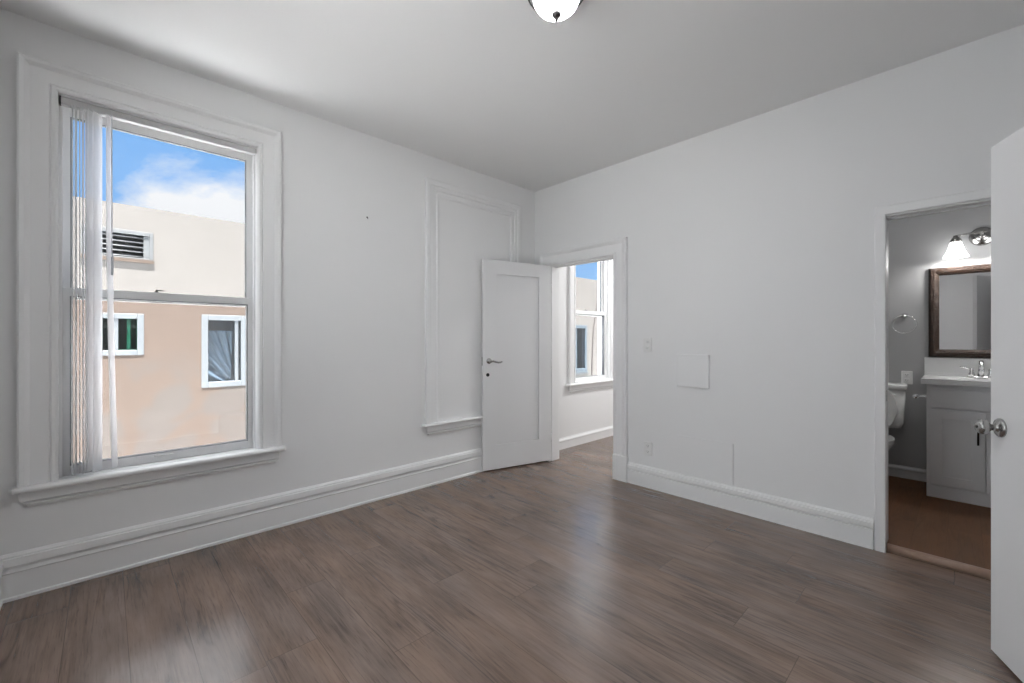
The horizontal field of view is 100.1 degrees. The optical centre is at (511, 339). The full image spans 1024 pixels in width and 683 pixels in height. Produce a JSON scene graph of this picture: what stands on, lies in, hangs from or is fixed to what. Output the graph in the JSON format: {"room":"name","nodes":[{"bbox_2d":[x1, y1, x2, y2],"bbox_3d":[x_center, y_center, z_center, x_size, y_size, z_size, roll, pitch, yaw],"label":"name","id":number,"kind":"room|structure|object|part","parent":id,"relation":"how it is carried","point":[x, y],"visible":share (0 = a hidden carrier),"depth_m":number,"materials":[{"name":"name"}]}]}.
{"room":"empty bedroom","nodes":[
{"label":"empty bedroom","id":0,"kind":"room"},
{"bbox_2d":[0,8,612,555],"bbox_3d":[-0.022,-0.090,4.537,7.350,3.020,0.200,0,0,-43],"label":"wall","id":1,"kind":"structure","parent":0,"point":[353,284],"depth_m":3.10,"materials":[{"name":"paint"}]},
{"bbox_2d":[8,51,285,506],"bbox_3d":[-2.052,-0.285,2.564,1.227,2.237,0.257,0,0,-43],"label":"window","id":2,"kind":"structure","parent":1,"relation":"in","point":[44,127],"depth_m":2.30,"materials":[{"name":"paint"}]},
{"bbox_2d":[59,95,255,474],"bbox_3d":[-2.011,-0.275,2.520,0.892,1.962,0.087,0,0,-43],"label":"vertical blind","id":3,"kind":"object","parent":2,"relation":"attached to","point":[92,451],"visible":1,"depth_m":2.29,"materials":[{"name":"white plastic"}]},
{"bbox_3d":[-2.088,-0.737,2.601,0.899,1.040,0.024,0,0,-43],"label":"sash","id":4,"kind":"part","parent":2,"relation":"part of","materials":[{"name":"paint"}]},
{"bbox_3d":[-2.062,0.223,2.573,0.899,0.995,0.044,0,0,-43],"label":"sash","id":5,"kind":"part","parent":2,"relation":"part of","materials":[{"name":"paint"}]},
{"bbox_2d":[0,448,482,602],"bbox_3d":[-1.109,1.158,3.347,3.765,0.224,0.029,0,0,-43],"label":"baseboard","id":6,"kind":"structure","parent":1,"relation":"attached to","point":[26,573],"depth_m":2.61,"materials":[{"name":"paint"}]},
{"bbox_2d":[421,177,520,434],"bbox_3d":[-0.318,-0.281,4.080,1.232,2.231,0.055,0,0,-43],"label":"blocked window","id":7,"kind":"structure","parent":1,"relation":"attached to","point":[464,227],"depth_m":3.94,"materials":[{"name":"paint"}]},
{"bbox_3d":[-0.335,-0.263,4.099,0.866,1.985,0.004,0,0,-43],"label":"panel","id":8,"kind":"part","parent":7,"relation":"part of","materials":[{"name":"paint"}]},
{"bbox_2d":[559,426,612,449],"bbox_3d":[1.458,1.206,5.788,3.080,0.128,0.021,0,0,-43],"label":"baseboard","id":9,"kind":"structure","parent":1,"relation":"attached to","point":[574,440],"depth_m":5.25,"materials":[{"name":"paint"}]},
{"bbox_2d":[565,260,612,392],"bbox_3d":[0.980,-0.374,5.441,1.117,2.015,0.257,0,0,-43],"label":"window","id":10,"kind":"structure","parent":1,"relation":"in","point":[603,314],"depth_m":5.64,"materials":[{"name":"paint"}]},
{"bbox_3d":[0.945,-0.770,5.478,0.723,0.936,0.024,0,0,-43],"label":"sash","id":11,"kind":"part","parent":10,"relation":"part of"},
{"bbox_3d":[0.971,0.080,5.451,0.723,0.880,0.044,0,0,-43],"label":"sash","id":12,"kind":"part","parent":10,"relation":"part of","materials":[{"name":"white wood"}]},
{"bbox_2d":[0,436,1022,682],"bbox_3d":[1.940,1.345,2.469,7.350,0.150,5.700,0,0,-43],"label":"floor","id":13,"kind":"structure","parent":0,"point":[561,570],"depth_m":2.05,"materials":[{"name":"laminate"}]},
{"bbox_2d":[886,543,990,579],"bbox_3d":[2.468,1.249,2.347,0.032,0.042,0.630,0,0,-43],"label":"threshold","id":14,"kind":"object","parent":13,"relation":"on","point":[913,554],"visible":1,"depth_m":2.40,"materials":[{"name":"brown wood"}]},
{"bbox_2d":[0,0,1023,191],"bbox_3d":[1.906,-1.725,2.506,7.350,0.250,5.800,0,0,-43],"label":"ceiling","id":15,"kind":"structure","parent":0,"point":[503,90],"depth_m":2.41,"materials":[{"name":"paint"}]},
{"bbox_2d":[528,0,582,21],"bbox_3d":[0.196,-1.500,1.893,0.262,0.199,0.262,0,0,-43],"label":"ceiling lamp","id":16,"kind":"object","parent":15,"relation":"attached to","point":[556,9],"visible":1,"depth_m":1.98,"materials":[{"name":"white glass"}]},
{"bbox_2d":[535,24,1023,518],"bbox_3d":[1.615,-0.165,3.298,0.120,2.870,3.850,0,0,-43],"label":"wall","id":17,"kind":"structure","parent":0,"point":[751,240],"depth_m":2.93,"materials":[{"name":"paint"}]},
{"bbox_2d":[539,237,627,482],"bbox_3d":[0.707,0.180,4.233,0.156,2.180,1.058,0,0,-43],"label":"door frame","id":18,"kind":"structure","parent":17,"relation":"attached to","point":[616,250],"depth_m":3.90,"materials":[{"name":"paint"}]},
{"bbox_2d":[481,259,551,470],"bbox_3d":[0.073,0.245,4.266,0.791,2.022,0.092,0,0,-29],"label":"door","id":19,"kind":"structure","parent":18,"relation":"attached to","point":[516,361],"depth_m":4.27,"materials":[{"name":"paint"}]},
{"bbox_3d":[0.054,0.195,4.287,0.494,1.662,0.012,0,0,-29],"label":"panel","id":20,"kind":"part","parent":19,"relation":"part of","materials":[{"name":"paint"}]},
{"bbox_3d":[0.060,0.195,4.278,0.508,1.676,0.009,0,0,-29],"label":"panel moulding","id":21,"kind":"part","parent":19,"relation":"part of","materials":[{"name":"paint"}]},
{"bbox_2d":[643,338,651,351],"bbox_3d":[1.158,0.046,3.676,0.024,0.116,0.074,0,0,-43],"label":"light switch","id":22,"kind":"object","parent":17,"relation":"attached to","point":[647,342],"visible":1,"depth_m":3.67,"materials":[{"name":"white plastic"}]},
{"bbox_2d":[644,441,651,455],"bbox_3d":[1.166,0.936,3.675,0.013,0.116,0.074,0,0,-43],"label":"wall outlet","id":23,"kind":"object","parent":17,"relation":"attached to","point":[647,445],"visible":1,"depth_m":3.67,"materials":[{"name":"white plastic"}]},
{"bbox_2d":[676,354,708,388],"bbox_3d":[1.428,0.249,3.396,0.018,0.260,0.259,0,0,-43],"label":"access panel","id":24,"kind":"object","parent":17,"relation":"attached to","point":[692,370],"visible":1,"depth_m":3.39,"materials":[{"name":"paint"}]},
{"bbox_2d":[677,435,733,485],"bbox_3d":[1.491,0.930,3.333,0.013,0.310,0.436,0,0,-43],"label":"access panel","id":25,"kind":"object","parent":17,"relation":"attached to","point":[706,459],"visible":1,"depth_m":3.32,"materials":[{"name":"paint"}]},
{"bbox_2d":[627,462,873,549],"bbox_3d":[1.606,1.179,3.203,0.025,0.181,1.683,0,0,-43],"label":"baseboard","id":26,"kind":"structure","parent":17,"relation":"attached to","point":[850,528],"depth_m":3.03,"materials":[{"name":"paint"}]},
{"bbox_2d":[874,188,990,552],"bbox_3d":[2.492,0.237,2.361,0.142,2.065,0.750,0,0,-43],"label":"door frame","id":27,"kind":"structure","parent":17,"relation":"attached to","point":[982,197],"depth_m":2.56,"materials":[{"name":"paint"}]},
{"bbox_2d":[887,475,990,569],"bbox_3d":[2.945,1.250,3.123,1.732,0.040,1.505,0,0,-43],"label":"floor","id":28,"kind":"structure","parent":0,"point":[949,529],"depth_m":2.83,"materials":[{"name":"brown wood"}]},
{"bbox_2d":[888,383,907,450],"bbox_3d":[3.081,0.807,3.717,0.704,0.845,0.482,0,0,-43],"label":"toilet","id":29,"kind":"object","parent":28,"relation":"on","point":[896,391],"visible":0.15,"depth_m":3.69,"materials":[{"name":"ceramic"}]},
{"bbox_3d":[3.027,1.034,3.666,0.545,0.392,0.364,0,0,-43],"label":"bowl","id":30,"kind":"part","parent":29,"relation":"part of","materials":[{"name":"ceramic"}]},
{"bbox_3d":[3.011,0.827,3.651,0.510,0.018,0.372,0,0,-43],"label":"seat","id":31,"kind":"part","parent":29,"relation":"part of","materials":[{"name":"ceramic"}]},
{"bbox_3d":[3.182,0.605,3.813,0.070,0.441,0.372,0,0,-43],"label":"seat lid","id":32,"kind":"part","parent":29,"relation":"part of","materials":[{"name":"plastic"}]},
{"bbox_3d":[3.261,0.602,3.888,0.190,0.333,0.456,0,0,-43],"label":"tank","id":33,"kind":"part","parent":29,"relation":"part of","materials":[{"name":"ceramic"}]},
{"bbox_3d":[3.260,0.411,3.887,0.212,0.043,0.482,0,0,-43],"label":"tank lid","id":34,"kind":"part","parent":29,"relation":"part of","materials":[{"name":"ceramic"}]},
{"bbox_2d":[926,384,990,507],"bbox_3d":[3.628,0.791,3.289,0.508,0.878,0.628,0,0,-43],"label":"vanity cabinet","id":35,"kind":"object","parent":28,"relation":"on","point":[958,457],"visible":0.69,"depth_m":3.24,"materials":[{"name":"paint"}]},
{"bbox_2d":[913,394,925,398],"bbox_3d":[3.278,0.455,3.440,0.124,0.043,0.062,0,0,-25],"label":"paper holder","id":36,"kind":"object","parent":35,"relation":"attached to","point":[915,396],"visible":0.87,"depth_m":3.43,"materials":[{"name":"silver metal"}]},
{"bbox_2d":[921,357,990,387],"bbox_3d":[3.637,0.285,3.298,0.483,0.260,0.692,0,0,-43],"label":"countertop","id":37,"kind":"structure","parent":35,"relation":"on","point":[937,371],"depth_m":3.52,"materials":[{"name":"stone"}]},
{"bbox_2d":[921,375,990,387],"bbox_3d":[3.637,0.361,3.298,0.483,0.108,0.692,0,0,-43],"label":"sink","id":38,"kind":"object","parent":37,"relation":"in","point":[955,380],"depth_m":3.31,"materials":[{"name":"ceramic"}]},
{"bbox_2d":[960,360,990,378],"bbox_3d":[3.714,0.236,3.394,0.188,0.142,0.155,0,0,7],"label":"faucet","id":39,"kind":"object","parent":37,"relation":"on","point":[981,371],"visible":0.82,"depth_m":3.39,"materials":[{"name":"silver metal"}]},
{"bbox_3d":[3.690,0.265,3.443,0.042,0.068,0.041,0,0,-43],"label":"handle","id":40,"kind":"part","parent":39,"relation":"part of","materials":[{"name":"silver metal"}]},
{"bbox_3d":[3.692,0.231,3.374,0.134,0.132,0.042,0,0,-43],"label":"spout","id":41,"kind":"part","parent":39,"relation":"part of","materials":[{"name":"silver metal"}]},
{"bbox_3d":[3.371,0.831,3.249,0.018,0.578,0.289,0,0,-43],"label":"cabinet door","id":42,"kind":"part","parent":35,"relation":"part of","materials":[{"name":"paint"}]},
{"bbox_3d":[3.374,0.831,3.252,0.009,0.446,0.157,0,0,-43],"label":"door panel","id":43,"kind":"part","parent":35,"relation":"part of","materials":[{"name":"paint"}]},
{"bbox_3d":[3.474,0.459,3.143,0.014,0.138,0.584,0,0,-43],"label":"false drawer","id":44,"kind":"part","parent":35,"relation":"part of","materials":[{"name":"paint"}]},
{"bbox_3d":[3.574,0.831,3.035,0.018,0.578,0.289,0,0,-43],"label":"cabinet door","id":45,"kind":"part","parent":35,"relation":"part of","materials":[{"name":"paint"}]},
{"bbox_2d":[888,205,990,468],"bbox_3d":[3.656,-0.165,3.719,0.120,2.870,1.650,0,0,-43],"label":"wall","id":46,"kind":"structure","parent":0,"point":[917,244],"depth_m":3.76,"materials":[{"name":"paint"}]},
{"bbox_2d":[891,313,916,332],"bbox_3d":[3.466,-0.142,3.791,0.056,0.180,0.169,0,0,-43],"label":"towel ring","id":47,"kind":"object","parent":46,"relation":"attached to","point":[904,315],"visible":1,"depth_m":3.79,"materials":[{"name":"silver metal"}]},
{"bbox_3d":[3.472,-0.208,3.796,0.042,0.048,0.048,0,0,-43],"label":"post","id":48,"kind":"part","parent":47,"relation":"part of","materials":[{"name":"silver metal"}]},
{"bbox_2d":[888,463,925,481],"bbox_3d":[3.317,1.177,3.974,0.021,0.105,0.783,0,0,-43],"label":"baseboard","id":49,"kind":"structure","parent":46,"relation":"attached to","point":[918,474],"depth_m":3.78,"materials":[{"name":"paint"}]},
{"bbox_2d":[901,371,912,383],"bbox_3d":[3.494,0.338,3.794,0.013,0.116,0.074,0,0,-43],"label":"bathroom outlet","id":50,"kind":"object","parent":46,"relation":"attached to","point":[906,376],"visible":0.98,"depth_m":3.79,"materials":[{"name":"white plastic"}]},
{"bbox_2d":[924,357,990,376],"bbox_3d":[3.807,0.231,3.459,0.016,0.152,0.692,0,0,-43],"label":"backsplash","id":51,"kind":"structure","parent":46,"relation":"attached to","point":[932,365],"depth_m":3.58,"materials":[{"name":"stone"}]},
{"bbox_2d":[928,264,990,357],"bbox_3d":[3.801,-0.229,3.454,0.034,0.757,0.642,0,0,-43],"label":"wall mirror","id":52,"kind":"object","parent":46,"relation":"attached to","point":[959,297],"visible":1,"depth_m":3.55,"materials":[{"name":"brown wood"}]},
{"bbox_2d":[939,272,990,349],"bbox_3d":[3.809,-0.229,3.461,0.012,0.633,0.518,0,0,-43],"label":"mirror glass","id":53,"kind":"object","parent":52,"relation":"attached to","point":[964,297],"depth_m":3.53,"materials":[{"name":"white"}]},
{"bbox_2d":[942,227,990,258],"bbox_3d":[3.732,-0.788,3.402,0.207,0.242,0.448,0,0,-43],"label":"vanity light","id":54,"kind":"object","parent":46,"relation":"attached to","point":[981,236],"visible":0.52,"depth_m":3.46,"materials":[{"name":"white glass"}]},
{"bbox_3d":[3.611,-0.727,3.490,0.154,0.121,0.154,0,0,-43],"label":"lamp shade","id":55,"kind":"part","parent":54,"relation":"part of","materials":[{"name":"white glass"}]},
{"bbox_3d":[3.740,-0.842,3.410,0.087,0.030,0.322,0,0,-43],"label":"arm","id":56,"kind":"part","parent":54,"relation":"part of","materials":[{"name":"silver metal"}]},
{"bbox_3d":[3.786,-0.834,3.453,0.057,0.150,0.150,0,0,-43],"label":"plate","id":57,"kind":"part","parent":54,"relation":"part of","materials":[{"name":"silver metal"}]},
{"bbox_3d":[1.341,-0.165,0.619,3.965,2.870,0.120,0,0,-43],"label":"wall","id":58,"kind":"structure","parent":0,"visible":0},
{"bbox_2d":[974,127,1023,682],"bbox_3d":[1.815,0.240,1.395,0.180,2.040,0.750,0,0,23],"label":"door","id":59,"kind":"structure","parent":58,"relation":"in","point":[1006,427],"depth_m":1.65,"materials":[{"name":"paint"}]},
{"bbox_3d":[1.890,0.348,1.700,0.071,0.074,0.074,0,0,23],"label":"knob","id":60,"kind":"part","parent":59,"relation":"part of","materials":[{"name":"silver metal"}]},
{"bbox_3d":[-1.270,-0.165,0.637,0.200,2.870,3.740,0,0,-43],"label":"wall","id":61,"kind":"structure","parent":0,"visible":0},
{"bbox_2d":[0,562,3,608],"bbox_3d":[-1.218,1.158,0.748,0.029,0.224,3.590,0,0,-43],"label":"baseboard","id":62,"kind":"structure","parent":61,"relation":"attached to","point":[1,563],"depth_m":2.04,"materials":[{"name":"paint"}]},
{"label":"outside","id":63,"kind":"structure","parent":0,"visible":0},
{"bbox_3d":[1.703,4.570,8.930,36.000,0.200,3.800,0,0,-43],"label":"ground","id":64,"kind":"structure","parent":63,"visible":0},
{"bbox_2d":[71,196,597,462],"bbox_3d":[-2.695,1.393,13.566,36.000,6.155,9.020,0,0,-43],"label":"building","id":65,"kind":"structure","parent":64,"relation":"on","point":[180,369],"depth_m":5.70,"materials":[{"name":"paint"}]},
{"bbox_2d":[80,224,153,263],"bbox_3d":[-4.901,-1.171,5.341,0.678,0.397,0.116,0,0,-43],"label":"vent","id":66,"kind":"object","parent":65,"relation":"attached to","point":[147,236],"depth_m":5.39,"materials":[{"name":"white metal"}]},
{"bbox_3d":[-4.838,-0.062,5.398,0.172,0.393,0.024,0,0,-43],"label":"sliding sash","id":67,"kind":"part","parent":65,"relation":"part of","materials":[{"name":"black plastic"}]},
{"bbox_2d":[208,330,231,380],"bbox_3d":[-4.176,0.238,6.125,0.303,0.728,0.063,0,0,-43],"label":"drape","id":68,"kind":"object","parent":65,"relation":"hanging from","point":[219,342],"depth_m":6.13,"materials":[{"name":"white fabric"}]},
{"bbox_2d":[592,291,597,374],"bbox_3d":[2.353,0.361,12.226,0.488,4.159,0.194,0,0,-43],"label":"cable","id":69,"kind":"object","parent":65,"relation":"attached to","point":[597,291],"visible":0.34,"depth_m":12.05,"materials":[{"name":"plastic"}]}
]}

